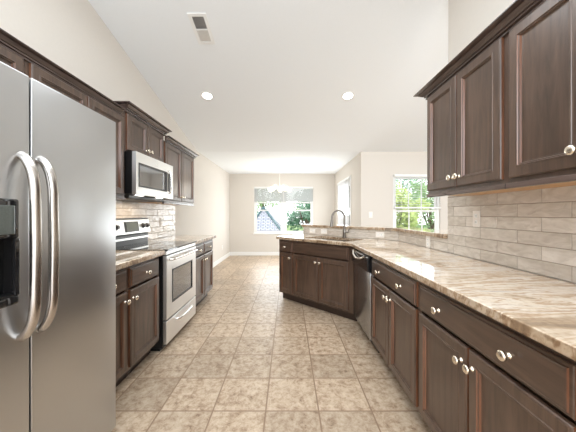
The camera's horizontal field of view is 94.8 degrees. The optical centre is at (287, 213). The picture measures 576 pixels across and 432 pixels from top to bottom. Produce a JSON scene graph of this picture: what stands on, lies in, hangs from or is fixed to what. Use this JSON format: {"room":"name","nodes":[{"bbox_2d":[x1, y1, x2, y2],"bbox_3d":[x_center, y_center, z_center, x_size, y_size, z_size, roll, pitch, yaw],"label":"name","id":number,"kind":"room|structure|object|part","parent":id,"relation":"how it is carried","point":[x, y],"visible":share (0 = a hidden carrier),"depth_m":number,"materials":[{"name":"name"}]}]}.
{"room":"kitchen","nodes":[
{"label":"kitchen","id":0,"kind":"room"},
{"bbox_2d":[0,0,229,261],"bbox_3d":[-1.800,-0.889,2.720,0.120,4.257,10.640,0,0,0],"label":"wall","id":1,"kind":"structure","parent":0,"point":[71,34],"depth_m":2.54,"materials":[{"name":"paint"}]},
{"bbox_2d":[0,45,24,73],"bbox_3d":[-1.574,-0.708,1.000,0.312,0.295,0.900,0,0,0],"label":"upper cabinet","id":2,"kind":"object","parent":1,"relation":"attached to","point":[8,57],"visible":0.37,"depth_m":1.37,"materials":[{"name":"brown wood"}]},
{"bbox_2d":[0,28,125,115],"bbox_3d":[-1.569,-0.870,1.384,0.362,0.056,1.772,0,0,0],"label":"crown molding","id":3,"kind":"structure","parent":2,"relation":"attached to","point":[7,40],"depth_m":1.59,"materials":[{"name":"brown wood"}]},
{"bbox_2d":[25,60,125,199],"bbox_3d":[-1.558,-0.487,1.891,0.344,0.735,0.878,0,0,0],"label":"upper cabinet","id":4,"kind":"object","parent":1,"relation":"attached to","point":[34,72],"visible":0.2,"depth_m":1.95,"materials":[{"name":"brown wood"}]},
{"bbox_3d":[-1.429,-0.502,1.677,0.022,0.673,0.409,0,0,0],"label":"door","id":5,"kind":"part","parent":4,"relation":"part of","materials":[{"name":"brown wood"}]},
{"bbox_3d":[-1.429,-0.502,2.095,0.022,0.673,0.409,0,0,0],"label":"door","id":6,"kind":"part","parent":4,"relation":"part of","materials":[{"name":"brown wood"}]},
{"bbox_2d":[114,101,171,161],"bbox_3d":[-1.545,-0.765,2.691,0.370,0.410,0.838,0,0,0],"label":"upper cabinet","id":7,"kind":"object","parent":1,"relation":"attached to","point":[139,136],"visible":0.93,"depth_m":2.58,"materials":[{"name":"brown wood"}]},
{"bbox_3d":[-1.429,-0.734,2.519,0.022,0.324,0.334,0,0,0],"label":"door","id":8,"kind":"part","parent":7,"relation":"part of","materials":[{"name":"brown wood"}]},
{"bbox_3d":[-1.452,-0.736,2.691,0.025,0.352,0.718,0,0,0],"label":"frame","id":9,"kind":"part","parent":7,"relation":"part of","materials":[{"name":"brown wood"}]},
{"bbox_3d":[-1.545,-0.935,2.691,0.370,0.070,0.838,0,0,0],"label":"crown molding","id":10,"kind":"part","parent":7,"relation":"part of","materials":[{"name":"brown wood"}]},
{"bbox_2d":[120,151,172,201],"bbox_3d":[-1.509,-0.347,2.722,0.423,0.420,0.754,0,0,0],"label":"microwave","id":11,"kind":"object","parent":7,"relation":"attached to","point":[146,178],"visible":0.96,"depth_m":2.55,"materials":[{"name":"silver metal"}]},
{"bbox_3d":[-1.363,-0.355,2.717,0.024,0.209,0.654,0,0,0],"label":"door glass","id":12,"kind":"part","parent":11,"relation":"part of","materials":[{"name":"black glass"}]},
{"bbox_3d":[-1.323,-0.355,2.970,0.052,0.269,0.020,0,0,0],"label":"handle","id":13,"kind":"part","parent":11,"relation":"part of","materials":[{"name":"metal"}]},
{"bbox_3d":[-1.429,-0.734,2.863,0.022,0.324,0.334,0,0,0],"label":"door","id":14,"kind":"part","parent":7,"relation":"part of","materials":[{"name":"brown wood"}]},
{"bbox_2d":[116,200,174,239],"bbox_3d":[-1.736,0.091,2.775,0.008,0.470,2.590,0,0,0],"label":"tile backsplash","id":15,"kind":"structure","parent":1,"relation":"attached to","point":[124,209],"depth_m":3.41,"materials":[{"name":"tile"}]},
{"bbox_2d":[140,136,198,205],"bbox_3d":[-1.548,-0.511,3.568,0.364,0.783,1.032,0,0,0],"label":"upper cabinet","id":16,"kind":"object","parent":1,"relation":"attached to","point":[177,155],"visible":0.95,"depth_m":3.50,"materials":[{"name":"brown wood"}]},
{"bbox_3d":[-1.597,-0.140,3.541,0.263,0.012,0.974,0,0,0],"label":"panel","id":17,"kind":"part","parent":16,"relation":"part of","materials":[{"name":"brown wood"}]},
{"bbox_3d":[-1.429,-0.502,3.304,0.022,0.673,0.464,0,0,0],"label":"door","id":18,"kind":"part","parent":16,"relation":"part of","materials":[{"name":"brown wood"}]},
{"bbox_3d":[-1.439,-0.133,3.541,0.026,0.025,0.978,0,0,0],"label":"light rail","id":19,"kind":"part","parent":16,"relation":"part of","materials":[{"name":"brown wood"}]},
{"bbox_3d":[-1.452,-0.500,3.541,0.025,0.709,0.978,0,0,0],"label":"frame","id":20,"kind":"part","parent":16,"relation":"part of","materials":[{"name":"brown wood"}]},
{"bbox_3d":[-1.548,-0.873,3.568,0.364,0.060,1.032,0,0,0],"label":"crown molding","id":21,"kind":"part","parent":16,"relation":"part of","materials":[{"name":"brown wood"}]},
{"bbox_3d":[-1.429,-0.502,3.778,0.022,0.673,0.464,0,0,0],"label":"door","id":22,"kind":"part","parent":16,"relation":"part of","materials":[{"name":"brown wood"}]},
{"bbox_2d":[213,252,229,266],"bbox_3d":[-1.732,1.185,5.985,0.015,0.110,3.870,0,0,0],"label":"baseboard","id":23,"kind":"structure","parent":1,"relation":"attached to","point":[224,257],"depth_m":6.87,"materials":[{"name":"white paint"}]},
{"bbox_2d":[88,0,447,173],"bbox_3d":[1.580,-2.169,2.720,6.880,1.937,10.640,0,0,0],"label":"ceiling","id":24,"kind":"structure","parent":0,"point":[277,73],"depth_m":3.11,"materials":[{"name":"paint"}]},
{"bbox_2d":[187,13,214,43],"bbox_3d":[-0.835,-1.791,2.574,0.170,0.084,0.323,0,0,0],"label":"ceiling vent","id":25,"kind":"object","parent":24,"relation":"in","point":[199,22],"visible":1,"depth_m":2.56,"materials":[{"name":"white metal"}]},
{"bbox_2d":[200,91,213,99],"bbox_3d":[-1.075,-1.569,3.525,0.175,0.044,0.170,0,0,5],"label":"recessed light","id":26,"kind":"object","parent":24,"relation":"in","point":[205,95],"visible":1,"depth_m":3.51,"materials":[{"name":"white paint"}]},
{"bbox_2d":[268,166,291,192],"bbox_3d":[-0.209,-0.865,6.643,0.616,0.670,0.594,0,0,0],"label":"chandelier","id":27,"kind":"object","parent":24,"relation":"hanging from","point":[271,188],"visible":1,"depth_m":6.61,"materials":[{"name":"glass"}]},
{"bbox_2d":[341,91,354,99],"bbox_3d":[0.797,-1.569,3.525,0.175,0.044,0.170,0,0,5],"label":"recessed light","id":28,"kind":"object","parent":24,"relation":"in","point":[349,95],"visible":1,"depth_m":3.51,"materials":[{"name":"white paint"}]},
{"bbox_2d":[111,256,431,431],"bbox_3d":[1.580,1.290,2.720,6.880,0.100,10.640,0,0,0],"label":"floor","id":29,"kind":"structure","parent":0,"point":[250,357],"depth_m":2.06,"materials":[{"name":"tile"}]},
{"bbox_2d":[0,61,115,431],"bbox_3d":[-1.306,0.358,1.026,0.838,1.764,0.908,0,0,0],"label":"refrigerator","id":30,"kind":"object","parent":29,"relation":"on","point":[58,154],"visible":1,"depth_m":1.07,"materials":[{"name":"silver metal"}]},
{"bbox_3d":[-0.955,0.132,0.814,0.014,0.367,0.248,0,0,0],"label":"dispenser frame","id":31,"kind":"part","parent":30,"relation":"part of","materials":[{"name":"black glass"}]},
{"bbox_3d":[-0.991,0.337,0.779,0.062,1.697,0.414,0,0,0],"label":"freezer door","id":32,"kind":"part","parent":30,"relation":"part of","materials":[{"name":"silver metal"}]},
{"bbox_3d":[-0.927,0.116,0.949,0.078,0.684,0.029,0,0,0],"label":"handle","id":33,"kind":"part","parent":30,"relation":"part of","materials":[{"name":"metal"}]},
{"bbox_3d":[-0.927,0.116,1.021,0.078,0.684,0.029,0,0,0],"label":"handle","id":34,"kind":"part","parent":30,"relation":"part of","materials":[{"name":"metal"}]},
{"bbox_2d":[116,267,130,382],"bbox_3d":[-1.408,0.802,1.695,0.614,0.876,0.400,0,0,0],"label":"base cabinet","id":35,"kind":"object","parent":29,"relation":"on","point":[121,294],"visible":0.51,"depth_m":1.82,"materials":[{"name":"brown wood"}]},
{"bbox_3d":[-1.169,0.750,1.695,0.028,0.771,0.400,0,0,0],"label":"frame","id":36,"kind":"part","parent":35,"relation":"part of","materials":[{"name":"brown wood"}]},
{"bbox_3d":[-1.145,0.463,1.695,0.020,0.142,0.360,0,0,0],"label":"drawer","id":37,"kind":"part","parent":35,"relation":"part of","materials":[{"name":"brown wood"}]},
{"bbox_3d":[-1.144,0.830,1.695,0.022,0.560,0.360,0,0,0],"label":"door","id":38,"kind":"part","parent":35,"relation":"part of","materials":[{"name":"brown wood"}]},
{"bbox_2d":[116,257,158,386],"bbox_3d":[-1.408,0.802,2.134,0.614,0.876,0.474,0,0,0],"label":"base cabinet","id":39,"kind":"object","parent":29,"relation":"on","point":[142,279],"visible":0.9,"depth_m":2.08,"materials":[{"name":"brown wood"}]},
{"bbox_2d":[116,250,164,269],"bbox_3d":[-1.415,0.345,1.931,0.631,0.038,0.882,0,0,0],"label":"countertop","id":40,"kind":"structure","parent":39,"relation":"on","point":[124,258],"depth_m":2.08,"materials":[{"name":"stone"}]},
{"bbox_3d":[-1.169,0.750,2.134,0.028,0.771,0.474,0,0,0],"label":"frame","id":41,"kind":"part","parent":39,"relation":"part of","materials":[{"name":"brown wood"}]},
{"bbox_3d":[-1.145,0.463,2.129,0.020,0.142,0.424,0,0,0],"label":"drawer","id":42,"kind":"part","parent":39,"relation":"part of","materials":[{"name":"brown wood"}]},
{"bbox_3d":[-1.144,0.830,2.129,0.022,0.560,0.424,0,0,0],"label":"door","id":43,"kind":"part","parent":39,"relation":"part of","materials":[{"name":"brown wood"}]},
{"bbox_2d":[116,218,197,350],"bbox_3d":[-1.381,0.642,2.756,0.690,1.196,0.762,0,0,0],"label":"electric range","id":44,"kind":"object","parent":29,"relation":"on","point":[177,267],"visible":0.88,"depth_m":2.64,"materials":[{"name":"silver metal"}]},
{"bbox_3d":[-1.690,0.049,2.756,0.071,0.010,0.758,0,0,0],"label":"trim","id":45,"kind":"part","parent":44,"relation":"part of","materials":[{"name":"silver metal"}]},
{"bbox_3d":[-1.675,0.144,2.756,0.100,0.182,0.758,0,0,0],"label":"control panel","id":46,"kind":"part","parent":44,"relation":"part of","materials":[{"name":"silver metal"}]},
{"bbox_2d":[116,241,196,250],"bbox_3d":[-1.371,0.326,2.756,0.587,0.016,0.762,0,0,0],"label":"cooktop","id":47,"kind":"object","parent":44,"relation":"in","point":[134,245],"depth_m":2.68,"materials":[{"name":"black glass"}]},
{"bbox_3d":[-1.107,1.073,2.756,0.034,0.205,0.750,0,0,0],"label":"storage drawer","id":48,"kind":"part","parent":44,"relation":"part of","materials":[{"name":"silver metal"}]},
{"bbox_3d":[-1.106,0.666,2.756,0.032,0.577,0.750,0,0,0],"label":"oven door","id":49,"kind":"part","parent":44,"relation":"part of","materials":[{"name":"silver metal"}]},
{"bbox_3d":[-1.109,0.353,2.756,0.030,0.033,0.754,0,0,0],"label":"trim","id":50,"kind":"part","parent":44,"relation":"part of","materials":[{"name":"silver metal"}]},
{"bbox_3d":[-1.065,0.415,2.751,0.058,0.024,0.671,0,0,0],"label":"handle","id":51,"kind":"part","parent":44,"relation":"part of","materials":[{"name":"metal"}]},
{"bbox_3d":[-1.066,1.015,2.756,0.054,0.022,0.379,0,0,0],"label":"handle","id":52,"kind":"part","parent":44,"relation":"part of","materials":[{"name":"metal"}]},
{"bbox_2d":[195,239,212,305],"bbox_3d":[-1.408,0.802,3.595,0.614,0.876,0.900,0,0,0],"label":"base cabinet","id":53,"kind":"object","parent":29,"relation":"on","point":[204,254],"visible":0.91,"depth_m":3.60,"materials":[{"name":"brown wood"}]},
{"bbox_2d":[148,235,215,243],"bbox_3d":[-1.415,0.345,3.604,0.631,0.038,0.922,0,0,0],"label":"countertop","id":54,"kind":"structure","parent":53,"relation":"on","point":[199,238],"depth_m":3.53,"materials":[{"name":"stone"}]},
{"bbox_3d":[-1.145,0.463,3.374,0.020,0.142,0.419,0,0,0],"label":"drawer","id":55,"kind":"part","parent":53,"relation":"part of","materials":[{"name":"brown wood"}]},
{"bbox_3d":[-1.144,0.830,3.374,0.022,0.560,0.419,0,0,0],"label":"door","id":56,"kind":"part","parent":53,"relation":"part of","materials":[{"name":"brown wood"}]},
{"bbox_3d":[-1.145,0.463,3.805,0.020,0.142,0.419,0,0,0],"label":"drawer","id":57,"kind":"part","parent":53,"relation":"part of","materials":[{"name":"brown wood"}]},
{"bbox_3d":[-1.144,0.830,3.805,0.022,0.560,0.419,0,0,0],"label":"door","id":58,"kind":"part","parent":53,"relation":"part of","materials":[{"name":"brown wood"}]},
{"bbox_2d":[279,239,296,301],"bbox_3d":[0.153,0.802,3.953,0.288,0.876,0.614,0,0,45],"label":"base cabinet","id":59,"kind":"object","parent":29,"relation":"on","point":[286,247],"visible":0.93,"depth_m":3.76,"materials":[{"name":"brown wood"}]},
{"bbox_3d":[-0.034,0.830,3.766,0.248,0.560,0.022,0,0,45],"label":"door","id":60,"kind":"part","parent":59,"relation":"part of","materials":[{"name":"brown wood"}]},
{"bbox_3d":[-0.033,0.463,3.767,0.248,0.142,0.020,0,0,45],"label":"drawer","id":61,"kind":"part","parent":59,"relation":"part of","materials":[{"name":"brown wood"}]},
{"bbox_2d":[293,239,356,320],"bbox_3d":[0.588,0.802,3.518,0.940,0.876,0.614,0,0,45],"label":"base cabinet","id":62,"kind":"object","parent":29,"relation":"on","point":[323,274],"visible":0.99,"depth_m":3.28,"materials":[{"name":"brown wood"}]},
{"bbox_3d":[0.228,0.830,3.504,0.427,0.560,0.022,0,0,45],"label":"door","id":63,"kind":"part","parent":62,"relation":"part of","materials":[{"name":"brown wood"}]},
{"bbox_3d":[0.384,0.463,3.350,0.020,0.142,0.866,0,0,-45],"label":"drawer","id":64,"kind":"part","parent":62,"relation":"part of","materials":[{"name":"brown wood"}]},
{"bbox_3d":[0.538,0.830,3.194,0.427,0.560,0.022,0,0,45],"label":"door","id":65,"kind":"part","parent":62,"relation":"part of","materials":[{"name":"brown wood"}]},
{"bbox_2d":[351,248,379,352],"bbox_3d":[1.000,0.806,2.655,0.659,0.868,0.600,0,0,0],"label":"dishwasher","id":66,"kind":"object","parent":29,"relation":"on","point":[363,275],"visible":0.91,"depth_m":2.56,"materials":[{"name":"silver metal"}]},
{"bbox_3d":[0.694,0.416,2.655,0.045,0.071,0.420,0,0,0],"label":"handle","id":67,"kind":"part","parent":66,"relation":"part of","materials":[{"name":"metal"}]},
{"bbox_3d":[0.733,0.446,2.655,0.065,0.144,0.598,0,0,0],"label":"control panel","id":68,"kind":"part","parent":66,"relation":"part of","materials":[{"name":"black glass"}]},
{"bbox_3d":[0.748,0.825,2.655,0.035,0.600,0.598,0,0,0],"label":"door","id":69,"kind":"part","parent":66,"relation":"part of","materials":[{"name":"silver metal"}]},
{"bbox_2d":[371,258,419,410],"bbox_3d":[1.003,0.802,1.925,0.614,0.876,0.840,0,0,0],"label":"base cabinet","id":70,"kind":"object","parent":29,"relation":"on","point":[395,295],"visible":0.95,"depth_m":1.79,"materials":[{"name":"brown wood"}]},
{"bbox_3d":[0.739,0.830,2.128,0.022,0.560,0.394,0,0,0],"label":"door","id":71,"kind":"part","parent":70,"relation":"part of","materials":[{"name":"brown wood"}]},
{"bbox_3d":[0.740,0.463,1.925,0.020,0.142,0.800,0,0,0],"label":"drawer","id":72,"kind":"part","parent":70,"relation":"part of","materials":[{"name":"brown wood"}]},
{"bbox_3d":[0.739,0.830,1.722,0.022,0.560,0.394,0,0,0],"label":"door","id":73,"kind":"part","parent":70,"relation":"part of","materials":[{"name":"brown wood"}]},
{"bbox_2d":[419,282,575,431],"bbox_3d":[1.003,0.802,1.083,0.614,0.876,0.840,0,0,0],"label":"base cabinet","id":74,"kind":"object","parent":29,"relation":"on","point":[477,373],"visible":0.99,"depth_m":1.00,"materials":[{"name":"brown wood"}]},
{"bbox_3d":[0.713,0.468,1.283,0.035,0.037,0.037,0,0,0],"label":"knob","id":75,"kind":"part","parent":74,"relation":"part of","materials":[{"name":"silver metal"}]},
{"bbox_3d":[0.739,0.830,1.286,0.022,0.560,0.394,0,0,0],"label":"door","id":76,"kind":"part","parent":74,"relation":"part of","materials":[{"name":"brown wood"}]},
{"bbox_3d":[0.713,0.615,1.116,0.035,0.037,0.037,0,0,0],"label":"knob","id":77,"kind":"part","parent":74,"relation":"part of","materials":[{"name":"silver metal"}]},
{"bbox_3d":[0.713,0.615,1.050,0.035,0.037,0.037,0,0,0],"label":"knob","id":78,"kind":"part","parent":74,"relation":"part of","materials":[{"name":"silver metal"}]},
{"bbox_3d":[0.713,0.468,0.875,0.035,0.037,0.037,0,0,0],"label":"knob","id":79,"kind":"part","parent":74,"relation":"part of","materials":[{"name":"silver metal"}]},
{"bbox_3d":[0.739,0.830,0.880,0.022,0.560,0.394,0,0,0],"label":"door","id":80,"kind":"part","parent":74,"relation":"part of","materials":[{"name":"brown wood"}]},
{"bbox_3d":[1.003,0.802,-0.601,0.614,0.876,0.840,0,0,0],"label":"base cabinet","id":81,"kind":"object","parent":29,"relation":"on","visible":0},
{"bbox_2d":[276,234,575,360],"bbox_3d":[0.588,0.345,1.653,1.519,0.038,5.306,0,0,0],"label":"countertop","id":82,"kind":"structure","parent":81,"relation":"on","point":[542,309],"depth_m":1.19,"materials":[{"name":"stone"}]},
{"bbox_2d":[330,210,350,237],"bbox_3d":[0.711,0.133,3.640,0.308,0.386,0.078,0,0,-15],"label":"kitchen faucet","id":83,"kind":"object","parent":82,"relation":"on","point":[335,211],"visible":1,"depth_m":3.64,"materials":[{"name":"silver metal"}]},
{"bbox_3d":[0.688,0.083,3.628,0.226,0.286,0.027,0,0,-22],"label":"spout","id":84,"kind":"part","parent":83,"relation":"part of","materials":[{"name":"silver metal"}]},
{"bbox_2d":[230,174,334,251],"bbox_3d":[-0.108,0.020,7.980,3.264,2.440,0.120,0,0,0],"label":"wall","id":85,"kind":"structure","parent":0,"point":[243,238],"depth_m":7.92,"materials":[{"name":"paint"}]},
{"bbox_2d":[230,252,278,255],"bbox_3d":[-0.161,1.185,7.912,3.129,0.110,0.015,0,0,0],"label":"baseboard","id":86,"kind":"structure","parent":85,"relation":"attached to","point":[231,253],"depth_m":7.91,"materials":[{"name":"white paint"}]},
{"bbox_2d":[254,188,312,233],"bbox_3d":[-0.130,-0.107,7.955,1.830,1.425,0.130,0,0,0],"label":"window","id":87,"kind":"structure","parent":85,"relation":"in","point":[283,210],"depth_m":7.95,"materials":[{"name":"white paint"}]},
{"bbox_2d":[254,187,282,202],"bbox_3d":[-0.573,-0.568,7.915,0.865,0.495,0.052,0,0,0],"label":"window blind","id":88,"kind":"object","parent":87,"relation":"attached to","point":[260,195],"visible":0.88,"depth_m":7.90,"materials":[{"name":"white fabric"}]},
{"bbox_3d":[-0.578,0.205,7.971,0.785,0.670,0.018,0,0,0],"label":"sash","id":89,"kind":"part","parent":87,"relation":"part of","materials":[{"name":"white paint"}]},
{"bbox_3d":[-0.130,0.594,7.920,1.830,0.022,0.060,0,0,0],"label":"sill","id":90,"kind":"part","parent":87,"relation":"part of","materials":[{"name":"white paint"}]},
{"bbox_2d":[284,187,312,202],"bbox_3d":[0.312,-0.568,7.915,0.865,0.495,0.052,0,0,0],"label":"window blind","id":91,"kind":"object","parent":87,"relation":"attached to","point":[295,195],"visible":0.9,"depth_m":7.90,"materials":[{"name":"white fabric"}]},
{"bbox_3d":[0.318,-0.432,7.991,0.785,0.685,0.018,0,0,0],"label":"sash","id":92,"kind":"part","parent":87,"relation":"part of","materials":[{"name":"white paint"}]},
{"bbox_3d":[0.318,0.205,7.971,0.785,0.670,0.018,0,0,0],"label":"sash","id":93,"kind":"part","parent":87,"relation":"part of","materials":[{"name":"white paint"}]},
{"bbox_2d":[335,154,358,224],"bbox_3d":[1.464,0.020,6.570,0.120,2.440,2.700,0,0,0],"label":"wall","id":94,"kind":"structure","parent":0,"point":[351,168],"depth_m":5.77,"materials":[{"name":"paint"}]},
{"bbox_2d":[337,177,349,224],"bbox_3d":[1.374,0.188,6.610,0.083,2.045,1.400,0,0,0],"label":"vertical blind","id":95,"kind":"object","parent":94,"relation":"attached to","point":[343,186],"visible":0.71,"depth_m":6.42,"materials":[{"name":"white paint"}]},
{"bbox_2d":[340,175,350,224],"bbox_3d":[1.445,0.188,6.610,0.118,2.105,1.470,0,0,0],"label":"door","id":96,"kind":"structure","parent":94,"relation":"in","point":[350,175],"depth_m":5.92,"materials":[{"name":"white paint"}]},
{"bbox_3d":[1.446,0.240,6.320,0.005,1.820,0.500,0,0,0],"label":"pane","id":97,"kind":"part","parent":96,"relation":"part of","materials":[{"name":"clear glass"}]},
{"bbox_2d":[311,227,447,252],"bbox_3d":[1.073,0.725,3.419,0.594,1.030,2.463,0,0,-28],"label":"wall","id":98,"kind":"structure","parent":0,"point":[317,227],"depth_m":3.21,"materials":[{"name":"paint"}]},
{"bbox_2d":[303,227,397,240],"bbox_3d":[0.801,0.268,3.790,1.550,0.114,0.008,0,0,45],"label":"tile backsplash","id":99,"kind":"structure","parent":98,"relation":"attached to","point":[356,233],"depth_m":3.65,"materials":[{"name":"tile"}]},
{"bbox_2d":[321,229,326,233],"bbox_3d":[0.545,0.266,4.034,0.116,0.072,0.009,0,0,45],"label":"wall outlet","id":100,"kind":"object","parent":99,"relation":"attached to","point":[323,231],"visible":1,"depth_m":4.03,"materials":[{"name":"plastic"}]},
{"bbox_2d":[376,232,383,237],"bbox_3d":[1.179,0.266,3.401,0.009,0.072,0.116,0,0,-45],"label":"wall outlet","id":101,"kind":"object","parent":99,"relation":"attached to","point":[378,234],"visible":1,"depth_m":3.39,"materials":[{"name":"plastic"}]},
{"bbox_2d":[301,224,447,238],"bbox_3d":[1.133,0.190,3.455,0.792,0.039,2.602,0,0,-28],"label":"bar ledge","id":102,"kind":"object","parent":98,"relation":"on","point":[414,230],"visible":0.84,"depth_m":3.29,"materials":[{"name":"stone"}]},
{"bbox_2d":[398,231,447,251],"bbox_3d":[1.351,0.268,2.740,0.008,0.114,0.997,0,0,0],"label":"tile backsplash","id":103,"kind":"structure","parent":98,"relation":"attached to","point":[441,244],"depth_m":2.64,"materials":[{"name":"tile"}]},
{"bbox_2d":[426,236,429,247],"bbox_3d":[1.342,0.266,2.541,0.009,0.116,0.072,0,0,0],"label":"wall outlet","id":104,"kind":"object","parent":103,"relation":"attached to","point":[427,237],"visible":0.94,"depth_m":2.53,"materials":[{"name":"plastic"}]},
{"bbox_2d":[359,152,447,230],"bbox_3d":[3.152,0.020,5.160,3.496,2.440,0.120,0,0,0],"label":"wall","id":105,"kind":"structure","parent":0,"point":[377,170],"depth_m":5.10,"materials":[{"name":"paint"}]},
{"bbox_2d":[393,175,438,229],"bbox_3d":[2.475,-0.060,5.135,0.970,1.400,0.130,0,0,0],"label":"window","id":106,"kind":"structure","parent":105,"relation":"attached to","point":[436,200],"depth_m":5.14,"materials":[{"name":"white paint"}]},
{"bbox_3d":[2.475,-0.378,5.171,0.820,0.675,0.018,0,0,0],"label":"sash","id":107,"kind":"part","parent":106,"relation":"part of","materials":[{"name":"white paint"}]},
{"bbox_3d":[2.475,0.247,5.151,0.820,0.655,0.018,0,0,0],"label":"sash","id":108,"kind":"part","parent":106,"relation":"part of","materials":[{"name":"white paint"}]},
{"bbox_2d":[394,174,440,208],"bbox_3d":[2.475,-0.430,5.070,0.890,0.650,0.052,0,0,0],"label":"window blind","id":109,"kind":"object","parent":105,"relation":"attached to","point":[395,175],"visible":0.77,"depth_m":5.05,"materials":[{"name":"white paint"}]},
{"bbox_3d":[2.475,-0.120,5.070,0.882,0.030,0.052,0,0,0],"label":"rail","id":110,"kind":"part","parent":109,"relation":"part of","materials":[{"name":"white paint"}]},
{"bbox_2d":[448,0,575,283],"bbox_3d":[1.415,-0.889,-0.180,0.120,4.257,4.840,0,0,0],"label":"wall","id":111,"kind":"structure","parent":0,"point":[467,19],"depth_m":1.99,"materials":[{"name":"paint"}]},
{"bbox_2d":[427,35,564,197],"bbox_3d":[1.168,-0.492,1.609,0.364,0.745,0.712,0,0,0],"label":"upper cabinet","id":112,"kind":"object","parent":111,"relation":"attached to","point":[467,117],"visible":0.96,"depth_m":1.49,"materials":[{"name":"brown wood"}]},
{"bbox_3d":[1.029,-0.507,1.784,0.022,0.683,0.332,0,0,0],"label":"door","id":113,"kind":"part","parent":112,"relation":"part of","materials":[{"name":"brown wood"}]},
{"bbox_3d":[1.003,-0.226,1.581,0.035,0.037,0.037,0,0,0],"label":"knob","id":114,"kind":"part","parent":112,"relation":"part of","materials":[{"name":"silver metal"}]},
{"bbox_3d":[1.039,-0.133,1.609,0.026,0.025,0.712,0,0,0],"label":"light rail","id":115,"kind":"part","parent":112,"relation":"part of","materials":[{"name":"brown wood"}]},
{"bbox_3d":[1.052,-0.505,1.609,0.025,0.719,0.712,0,0,0],"label":"frame","id":116,"kind":"part","parent":112,"relation":"part of","materials":[{"name":"brown wood"}]},
{"bbox_2d":[413,0,545,99],"bbox_3d":[1.167,-0.878,0.953,0.405,0.057,2.174,0,0,0],"label":"crown molding","id":117,"kind":"structure","parent":112,"relation":"on","point":[518,10],"depth_m":1.35,"materials":[{"name":"brown wood"}]},
{"bbox_3d":[1.029,-0.507,1.441,0.022,0.683,0.332,0,0,0],"label":"door","id":118,"kind":"part","parent":112,"relation":"part of","materials":[{"name":"brown wood"}]},
{"bbox_3d":[1.208,-0.140,1.609,0.283,0.012,0.708,0,0,0],"label":"panel","id":119,"kind":"part","parent":112,"relation":"part of","materials":[{"name":"brown wood"}]},
{"bbox_2d":[448,185,575,282],"bbox_3d":[1.351,0.091,0.640,0.008,0.470,3.200,0,0,0],"label":"tile backsplash","id":120,"kind":"structure","parent":111,"relation":"attached to","point":[533,231],"depth_m":1.54,"materials":[{"name":"tile"}]},
{"bbox_2d":[473,211,479,226],"bbox_3d":[1.342,0.035,1.889,0.009,0.116,0.072,0,0,0],"label":"wall outlet","id":121,"kind":"object","parent":120,"relation":"attached to","point":[476,214],"visible":1,"depth_m":1.88,"materials":[{"name":"plastic"}]},
{"bbox_2d":[506,0,575,188],"bbox_3d":[1.168,-0.492,0.906,0.364,0.745,0.692,0,0,0],"label":"upper cabinet","id":122,"kind":"object","parent":111,"relation":"attached to","point":[541,47],"visible":1,"depth_m":1.08,"materials":[{"name":"brown wood"}]},
{"bbox_3d":[1.039,-0.133,0.906,0.026,0.025,0.692,0,0,0],"label":"light rail","id":123,"kind":"part","parent":122,"relation":"part of","materials":[{"name":"brown wood"}]},
{"bbox_3d":[1.208,-0.140,0.906,0.283,0.012,0.688,0,0,0],"label":"panel","id":124,"kind":"part","parent":122,"relation":"part of","materials":[{"name":"brown wood"}]},
{"bbox_3d":[1.003,-0.226,0.934,0.035,0.037,0.037,0,0,0],"label":"knob","id":125,"kind":"part","parent":122,"relation":"part of","materials":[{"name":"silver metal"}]},
{"label":"outside","id":126,"kind":"structure","parent":0,"visible":0},
{"bbox_2d":[287,225,427,230],"bbox_3d":[0.000,2.490,34.110,60.000,0.100,51.780,0,0,0],"label":"lawn","id":127,"kind":"structure","parent":126,"point":[289,227],"depth_m":44.59,"materials":[{"name":"green plant"}]},
{"bbox_2d":[257,207,280,230],"bbox_3d":[-1.054,1.038,13.966,2.282,2.804,4.368,0,0,0],"label":"house","id":128,"kind":"structure","parent":127,"relation":"on","point":[266,221],"depth_m":12.45,"materials":[{"name":"white"}]},
{"bbox_2d":[257,203,280,211],"bbox_3d":[-2.246,-0.978,22.934,4.749,6.840,3.944,0,0,0],"label":"tree","id":129,"kind":"object","parent":127,"relation":"on","point":[261,205],"visible":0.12,"depth_m":22.59,"materials":[{"name":"green plant"}]},
{"bbox_2d":[287,203,305,211],"bbox_3d":[2.615,-0.470,19.741,4.959,5.825,3.844,0,0,30],"label":"tree","id":130,"kind":"object","parent":127,"relation":"on","point":[294,206],"visible":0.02,"depth_m":19.69,"materials":[{"name":"green plant"}]},
{"bbox_2d":[287,203,309,230],"bbox_3d":[0.981,0.486,14.276,2.429,3.915,2.644,0,0,38],"label":"tree","id":131,"kind":"object","parent":127,"relation":"on","point":[301,216],"visible":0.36,"depth_m":14.04,"materials":[{"name":"green plant"}]},
{"bbox_2d":[396,179,426,201],"bbox_3d":[7.410,-0.894,19.187,5.824,6.672,4.838,0,0,0],"label":"tree","id":132,"kind":"object","parent":127,"relation":"on","point":[397,180],"visible":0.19,"depth_m":18.23,"materials":[{"name":"green plant"}]},
{"bbox_2d":[396,180,430,226],"bbox_3d":[4.198,0.517,10.524,2.181,3.853,2.231,0,0,-12],"label":"tree","id":133,"kind":"object","parent":127,"relation":"on","point":[403,216],"visible":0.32,"depth_m":10.00,"materials":[{"name":"green plant"}]},
{"bbox_2d":[409,179,433,228],"bbox_3d":[7.120,0.208,12.827,2.863,4.470,3.022,0,0,0],"label":"tree","id":134,"kind":"object","parent":127,"relation":"on","point":[430,225],"visible":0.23,"depth_m":12.75,"materials":[{"name":"green plant"}]}
]}

